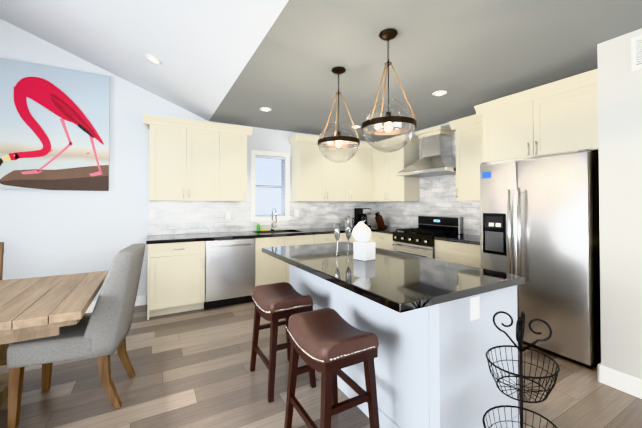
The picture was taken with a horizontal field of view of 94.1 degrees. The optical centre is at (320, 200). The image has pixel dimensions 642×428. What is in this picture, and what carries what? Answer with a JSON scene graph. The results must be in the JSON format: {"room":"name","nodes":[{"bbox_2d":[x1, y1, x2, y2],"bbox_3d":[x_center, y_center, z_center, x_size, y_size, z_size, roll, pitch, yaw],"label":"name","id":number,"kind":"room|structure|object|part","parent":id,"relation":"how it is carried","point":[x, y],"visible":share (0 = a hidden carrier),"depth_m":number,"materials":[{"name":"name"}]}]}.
{"room":"kitchen and dining room","nodes":[
{"label":"kitchen and dining room","id":0,"kind":"room"},
{"bbox_2d":[0,19,373,303],"bbox_3d":[-2.443,-0.953,4.061,8.350,4.700,0.150,0,-1,-29],"label":"wall","id":1,"kind":"structure","parent":0,"point":[44,233],"depth_m":3.74,"materials":[{"name":"paint"}]},
{"bbox_2d":[0,58,109,190],"bbox_3d":[-3.170,-0.849,3.535,1.090,1.460,0.052,0,-1,-29],"label":"framed picture","id":2,"kind":"object","parent":1,"relation":"attached to","point":[54,128],"visible":1,"depth_m":3.52,"materials":[{"name":"paper"}]},
{"bbox_2d":[85,295,145,312],"bbox_3d":[-4.126,1.319,2.996,4.100,0.130,0.015,0,-1,-29],"label":"baseboard","id":3,"kind":"structure","parent":1,"relation":"attached to","point":[140,300],"depth_m":3.94,"materials":[{"name":"white wood"}]},
{"bbox_2d":[147,115,226,200],"bbox_3d":[-1.838,-0.522,4.107,0.897,1.060,0.348,0,-1,-29],"label":"upper cabinet","id":4,"kind":"object","parent":1,"relation":"attached to","point":[192,160],"depth_m":3.93,"materials":[{"name":"beige wood"}]},
{"bbox_2d":[223,125,246,200],"bbox_3d":[-1.353,-0.519,4.378,0.442,1.060,0.348,0,-1,-29],"label":"upper cabinet","id":5,"kind":"object","parent":1,"relation":"attached to","point":[235,147],"depth_m":4.26,"materials":[{"name":"beige wood"}]},
{"bbox_2d":[149,201,376,234],"bbox_3d":[-0.615,0.254,4.975,3.908,0.466,0.010,0,-1,-29],"label":"tile backsplash","id":6,"kind":"structure","parent":1,"relation":"attached to","point":[172,217],"depth_m":4.56,"materials":[{"name":"tile"}]},
{"bbox_2d":[149,210,155,218],"bbox_3d":[-2.276,0.197,4.035,0.075,0.116,0.010,0,-1,-29],"label":"light switch","id":7,"kind":"object","parent":6,"relation":"attached to","point":[152,214],"visible":1,"depth_m":4.03,"materials":[{"name":"white plastic"}]},
{"bbox_2d":[226,212,230,218],"bbox_3d":[-1.401,0.233,4.523,0.075,0.116,0.010,0,-1,-29],"label":"electrical outlet","id":8,"kind":"object","parent":6,"relation":"attached to","point":[228,215],"visible":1,"depth_m":4.52,"materials":[{"name":"white plastic"}]},
{"bbox_2d":[255,158,282,216],"bbox_3d":[-0.871,-0.227,4.960,0.518,0.988,0.030,0,-1,-29],"label":"window","id":9,"kind":"structure","parent":1,"relation":"in","point":[269,181],"depth_m":5.00,"materials":[{"name":"clear glass"}]},
{"bbox_2d":[255,155,284,216],"bbox_3d":[-0.844,-0.228,4.912,0.512,0.984,0.030,0,-1,-29],"label":"window blinds","id":10,"kind":"object","parent":9,"relation":"attached to","point":[258,214],"visible":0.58,"depth_m":4.90,"materials":[{"name":"white plastic"}]},
{"bbox_2d":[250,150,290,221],"bbox_3d":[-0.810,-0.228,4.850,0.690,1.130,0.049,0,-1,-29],"label":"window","id":11,"kind":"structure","parent":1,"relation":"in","point":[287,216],"depth_m":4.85,"materials":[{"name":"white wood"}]},
{"bbox_2d":[291,133,346,200],"bbox_3d":[0.013,-0.509,5.141,0.997,1.060,0.348,0,-1,-29],"label":"upper cabinet","id":12,"kind":"object","parent":1,"relation":"attached to","point":[313,177],"depth_m":4.92,"materials":[{"name":"beige wood"}]},
{"bbox_2d":[347,141,370,200],"bbox_3d":[0.627,-0.505,5.464,0.617,1.060,0.385,0,-1,-29],"label":"upper cabinet","id":13,"kind":"object","parent":1,"relation":"attached to","point":[358,167],"depth_m":5.33,"materials":[{"name":"beige wood"}]},
{"bbox_2d":[0,302,641,427],"bbox_3d":[-0.237,1.399,0.138,8.500,0.100,9.200,0,-1,-29],"label":"floor","id":14,"kind":"structure","parent":0,"point":[191,368],"depth_m":2.17,"materials":[{"name":"wood"}]},
{"bbox_2d":[0,242,3,279],"bbox_3d":[-2.956,0.876,2.385,0.460,1.000,0.505,0,-1,-29],"label":"dining chair","id":15,"kind":"object","parent":14,"relation":"on","point":[1,256],"visible":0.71,"depth_m":2.68,"materials":[{"name":"brown wood"}]},
{"bbox_2d":[0,271,107,405],"bbox_3d":[-2.433,0.987,1.653,1.937,0.761,1.140,0,-1,-29],"label":"dining table","id":16,"kind":"object","parent":14,"relation":"on","point":[38,307],"visible":0.81,"depth_m":1.81,"materials":[{"name":"brown wood"}]},
{"bbox_2d":[7,243,145,427],"bbox_3d":[-1.635,0.858,2.091,0.661,1.030,0.460,0,-1,-20],"label":"upholstered dining chair","id":17,"kind":"object","parent":14,"relation":"on","point":[100,333],"visible":0.96,"depth_m":1.94,"materials":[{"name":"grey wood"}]},
{"bbox_2d":[147,241,204,319],"bbox_3d":[-1.892,0.956,3.896,0.628,0.879,0.625,0,-1,-29],"label":"base cabinet","id":18,"kind":"object","parent":14,"relation":"on","point":[176,273],"depth_m":3.63,"materials":[{"name":"beige wood"}]},
{"bbox_2d":[146,225,393,244],"bbox_3d":[-0.466,0.505,4.691,3.923,0.040,0.642,0,-1,-29],"label":"countertop","id":19,"kind":"structure","parent":18,"relation":"on","point":[161,239],"depth_m":4.17,"materials":[{"name":"black stone"}]},
{"bbox_2d":[271,208,276,229],"bbox_3d":[-0.720,0.301,4.768,0.111,0.368,0.209,0,-1,-29],"label":"faucet","id":20,"kind":"object","parent":19,"relation":"on","point":[272,226],"visible":1,"depth_m":4.80,"materials":[{"name":"silver metal"}]},
{"bbox_2d":[344,216,354,227],"bbox_3d":[0.516,0.385,5.339,0.239,0.215,0.176,0,-1,-29],"label":"kettle","id":21,"kind":"object","parent":19,"relation":"on","point":[348,219],"visible":0.79,"depth_m":5.28,"materials":[{"name":"silver metal"}]},
{"bbox_2d":[355,208,370,226],"bbox_3d":[0.772,0.322,5.538,0.200,0.345,0.243,0,-1,-29],"label":"coffee maker","id":22,"kind":"object","parent":19,"relation":"on","point":[360,215],"visible":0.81,"depth_m":5.46,"materials":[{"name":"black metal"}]},
{"bbox_2d":[375,212,386,227],"bbox_3d":[1.081,0.348,5.426,0.210,0.290,0.100,0,-1,-29],"label":"knife block","id":23,"kind":"object","parent":19,"relation":"on","point":[379,220],"visible":1,"depth_m":5.38,"materials":[{"name":"brown wood"}]},
{"bbox_2d":[204,238,254,308],"bbox_3d":[-1.296,0.961,4.138,0.638,0.874,0.574,0,-1,-29],"label":"dishwasher","id":24,"kind":"object","parent":14,"relation":"on","point":[229,272],"visible":0.85,"depth_m":3.92,"materials":[{"name":"silver metal"}]},
{"bbox_2d":[242,233,317,286],"bbox_3d":[-0.633,0.964,4.600,0.957,0.879,0.625,0,-1,-29],"label":"base cabinet","id":25,"kind":"object","parent":14,"relation":"on","point":[269,269],"depth_m":4.22,"materials":[{"name":"beige wood"}]},
{"bbox_2d":[250,282,315,402],"bbox_3d":[-0.306,1.039,2.315,0.362,0.673,0.484,0,-1,-29],"label":"stool","id":26,"kind":"object","parent":14,"relation":"on","point":[274,303],"visible":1,"depth_m":2.18,"materials":[{"name":"brown leather"}]},
{"bbox_2d":[318,233,337,243],"bbox_3d":[-0.063,0.968,4.918,0.577,0.879,0.625,0,-1,-29],"label":"base cabinet","id":27,"kind":"object","parent":14,"relation":"on","point":[322,237],"depth_m":4.65,"materials":[{"name":"beige wood"}]},
{"bbox_2d":[284,308,379,427],"bbox_3d":[0.050,1.031,1.678,0.362,0.673,0.484,0,-1,-29],"label":"stool","id":28,"kind":"object","parent":14,"relation":"on","point":[328,344],"visible":1,"depth_m":1.56,"materials":[{"name":"brown leather"}]},
{"bbox_2d":[338,233,373,242],"bbox_3d":[0.434,0.972,5.176,0.657,0.879,0.662,0,-1,-29],"label":"base cabinet","id":29,"kind":"object","parent":14,"relation":"on","point":[343,238],"depth_m":4.87,"materials":[{"name":"beige wood"}]},
{"bbox_2d":[374,233,392,250],"bbox_3d":[1.252,0.969,4.986,0.625,0.879,0.580,0,-1,-29],"label":"base cabinet","id":30,"kind":"object","parent":14,"relation":"on","point":[382,240],"depth_m":4.79,"materials":[{"name":"beige wood"}]},
{"bbox_2d":[370,229,398,232],"bbox_3d":[1.255,0.509,4.974,0.643,0.040,0.546,0,-1,-29],"label":"countertop","id":31,"kind":"structure","parent":30,"relation":"on","point":[372,230],"depth_m":4.88,"materials":[{"name":"stone"}]},
{"bbox_2d":[289,266,519,427],"bbox_3d":[0.438,0.937,2.401,0.746,0.879,1.844,0,-1,-29],"label":"kitchen island","id":32,"kind":"object","parent":14,"relation":"on","point":[428,322],"depth_m":1.61,"materials":[{"name":"white paint"}]},
{"bbox_2d":[262,242,524,313],"bbox_3d":[0.309,0.476,2.334,0.985,0.040,1.880,0,-1,-29],"label":"island countertop","id":33,"kind":"structure","parent":32,"relation":"on","point":[399,282],"depth_m":1.78,"materials":[{"name":"black stone"}]},
{"bbox_2d":[334,223,340,254],"bbox_3d":[0.137,0.326,2.515,0.064,0.262,0.064,0,-1,-29],"label":"flute","id":34,"kind":"object","parent":33,"relation":"on","point":[338,234],"visible":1,"depth_m":2.51,"materials":[{"name":"clear glass"}]},
{"bbox_2d":[345,223,351,253],"bbox_3d":[0.237,0.327,2.582,0.064,0.262,0.064,0,-1,-29],"label":"flute","id":35,"kind":"object","parent":33,"relation":"on","point":[348,236],"visible":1,"depth_m":2.57,"materials":[{"name":"clear glass"}]},
{"bbox_2d":[352,222,374,260],"bbox_3d":[0.328,0.310,2.301,0.191,0.288,0.141,0,-1,-29],"label":"tissue box","id":36,"kind":"object","parent":33,"relation":"on","point":[364,249],"visible":1,"depth_m":2.27,"materials":[{"name":"white paper"}]},
{"bbox_2d":[392,215,462,258],"bbox_3d":[1.530,0.821,4.376,0.686,1.160,0.748,0,-1,-29],"label":"range","id":37,"kind":"object","parent":14,"relation":"on","point":[419,241],"visible":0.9,"depth_m":4.27,"materials":[{"name":"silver metal"}]},
{"bbox_2d":[435,241,479,267],"bbox_3d":[1.931,0.954,3.771,0.625,0.879,0.685,0,-1,-29],"label":"base cabinet","id":38,"kind":"object","parent":14,"relation":"on","point":[449,251],"depth_m":3.62,"materials":[{"name":"beige wood"}]},
{"bbox_2d":[434,234,479,244],"bbox_3d":[1.926,0.494,3.774,0.643,0.040,0.685,0,-1,-29],"label":"countertop","id":39,"kind":"structure","parent":38,"relation":"on","point":[463,239],"depth_m":3.69,"materials":[{"name":"black stone"}]},
{"bbox_2d":[482,311,559,427],"bbox_3d":[0.816,0.918,1.252,0.348,0.885,0.342,0,-1,-29],"label":"stand","id":40,"kind":"object","parent":14,"relation":"on","point":[520,323],"visible":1,"depth_m":1.23,"materials":[{"name":"metal"}]},
{"bbox_2d":[480,149,600,368],"bbox_3d":[2.235,0.486,2.981,0.821,1.795,0.930,0,-1,-29],"label":"fridge","id":41,"kind":"object","parent":14,"relation":"on","point":[539,225],"visible":0.71,"depth_m":2.64,"materials":[{"name":"silver metal"}]},
{"bbox_2d":[0,0,641,141],"bbox_3d":[-0.193,-2.220,0.207,8.200,1.999,8.800,0,-1,-29],"label":"ceiling","id":42,"kind":"structure","parent":0,"point":[467,55],"depth_m":2.60,"materials":[{"name":"paint"}]},
{"bbox_2d":[145,54,160,64],"bbox_3d":[-1.731,-1.453,3.085,0.146,0.060,0.156,0,-1,-29],"label":"recessed light","id":43,"kind":"object","parent":42,"relation":"in","point":[153,59],"visible":0.94,"depth_m":3.08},
{"bbox_2d":[260,107,271,110],"bbox_3d":[-0.712,-1.169,3.846,0.156,0.010,0.156,0,-1,-29],"label":"recessed light","id":44,"kind":"object","parent":42,"relation":"in","point":[265,109],"visible":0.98,"depth_m":3.84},
{"bbox_2d":[318,66,359,162],"bbox_3d":[0.157,-0.762,2.711,0.388,0.854,0.382,0,-1,-29],"label":"pendant light","id":45,"kind":"object","parent":42,"relation":"hanging from","point":[337,137],"visible":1,"depth_m":2.68,"materials":[{"name":"clear glass"}]},
{"bbox_3d":[0.160,-0.515,2.710,0.060,0.075,0.060,0,-1,-29],"label":"bulb","id":46,"kind":"part","parent":45,"relation":"part of","materials":[{"name":"white glass"}]},
{"bbox_2d":[362,28,417,152],"bbox_3d":[0.479,-0.769,2.135,0.388,0.854,0.382,0,-1,-29],"label":"pendant light","id":47,"kind":"object","parent":42,"relation":"hanging from","point":[388,35],"visible":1,"depth_m":2.11,"materials":[{"name":"clear glass"}]},
{"bbox_3d":[0.482,-0.522,2.134,0.060,0.075,0.060,0,-1,-29],"label":"bulb","id":48,"kind":"part","parent":47,"relation":"part of","materials":[{"name":"white glass"}]},
{"bbox_2d":[432,90,446,95],"bbox_3d":[1.306,-1.175,3.290,0.156,0.010,0.156,0,-1,-29],"label":"recessed light","id":49,"kind":"object","parent":42,"relation":"in","point":[439,93],"visible":1,"depth_m":3.29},
{"bbox_2d":[387,122,469,234],"bbox_3d":[2.057,0.116,4.359,0.150,2.570,3.700,0,-1,-29],"label":"wall","id":50,"kind":"structure","parent":0,"point":[414,133],"depth_m":5.07,"materials":[{"name":"paint"}]},
{"bbox_2d":[371,134,418,200],"bbox_3d":[1.273,-0.509,5.217,0.385,1.060,0.790,0,-1,-29],"label":"upper cabinet","id":51,"kind":"object","parent":50,"relation":"attached to","point":[385,185],"depth_m":5.00,"materials":[{"name":"beige wood"}]},
{"bbox_2d":[396,125,455,177],"bbox_3d":[1.630,-0.711,4.422,0.515,0.674,0.910,0,-1,-29],"label":"range hood","id":52,"kind":"object","parent":50,"relation":"attached to","point":[437,159],"visible":0.92,"depth_m":4.33,"materials":[{"name":"silver metal"}]},
{"bbox_2d":[377,123,479,234],"bbox_3d":[1.730,-0.335,4.783,0.010,1.638,2.610,0,-1,-29],"label":"tile backsplash","id":53,"kind":"structure","parent":50,"relation":"attached to","point":[437,195],"depth_m":4.67,"materials":[{"name":"tile"}]},
{"bbox_2d":[455,113,479,200],"bbox_3d":[2.079,-0.526,3.815,0.348,1.060,0.555,0,-1,-29],"label":"upper cabinet","id":54,"kind":"object","parent":50,"relation":"attached to","point":[467,128],"depth_m":3.82,"materials":[{"name":"beige wood"}]},
{"bbox_2d":[479,69,598,164],"bbox_3d":[2.335,-0.740,3.050,0.646,0.650,1.015,0,-1,-29],"label":"upper cabinet","id":55,"kind":"object","parent":50,"relation":"attached to","point":[560,117],"depth_m":2.82,"materials":[{"name":"beige wood"}]},
{"bbox_2d":[597,28,641,379],"bbox_3d":[3.817,0.066,0.302,1.040,2.570,5.100,0,-1,-29],"label":"wall","id":56,"kind":"structure","parent":0,"point":[620,141],"depth_m":2.17,"materials":[{"name":"paint"}]},
{"bbox_2d":[598,363,641,398],"bbox_3d":[3.352,1.282,0.037,0.015,0.130,5.116,0,-1,-29],"label":"baseboard","id":57,"kind":"structure","parent":56,"relation":"attached to","point":[623,382],"depth_m":2.15,"materials":[{"name":"white wood"}]},
{"bbox_2d":[631,35,641,70],"bbox_3d":[2.308,-1.034,1.935,0.012,0.230,0.420,0,-1,-29],"label":"air vent","id":58,"kind":"object","parent":56,"relation":"in","point":[636,53],"visible":1,"depth_m":2.10,"materials":[{"name":"white metal"}]},
{"label":"outside","id":59,"kind":"structure","parent":0,"visible":0},
{"bbox_2d":[255,158,280,213],"bbox_3d":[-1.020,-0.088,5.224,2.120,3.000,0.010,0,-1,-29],"label":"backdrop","id":60,"kind":"structure","parent":59,"point":[268,184],"depth_m":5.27,"materials":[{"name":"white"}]}
]}

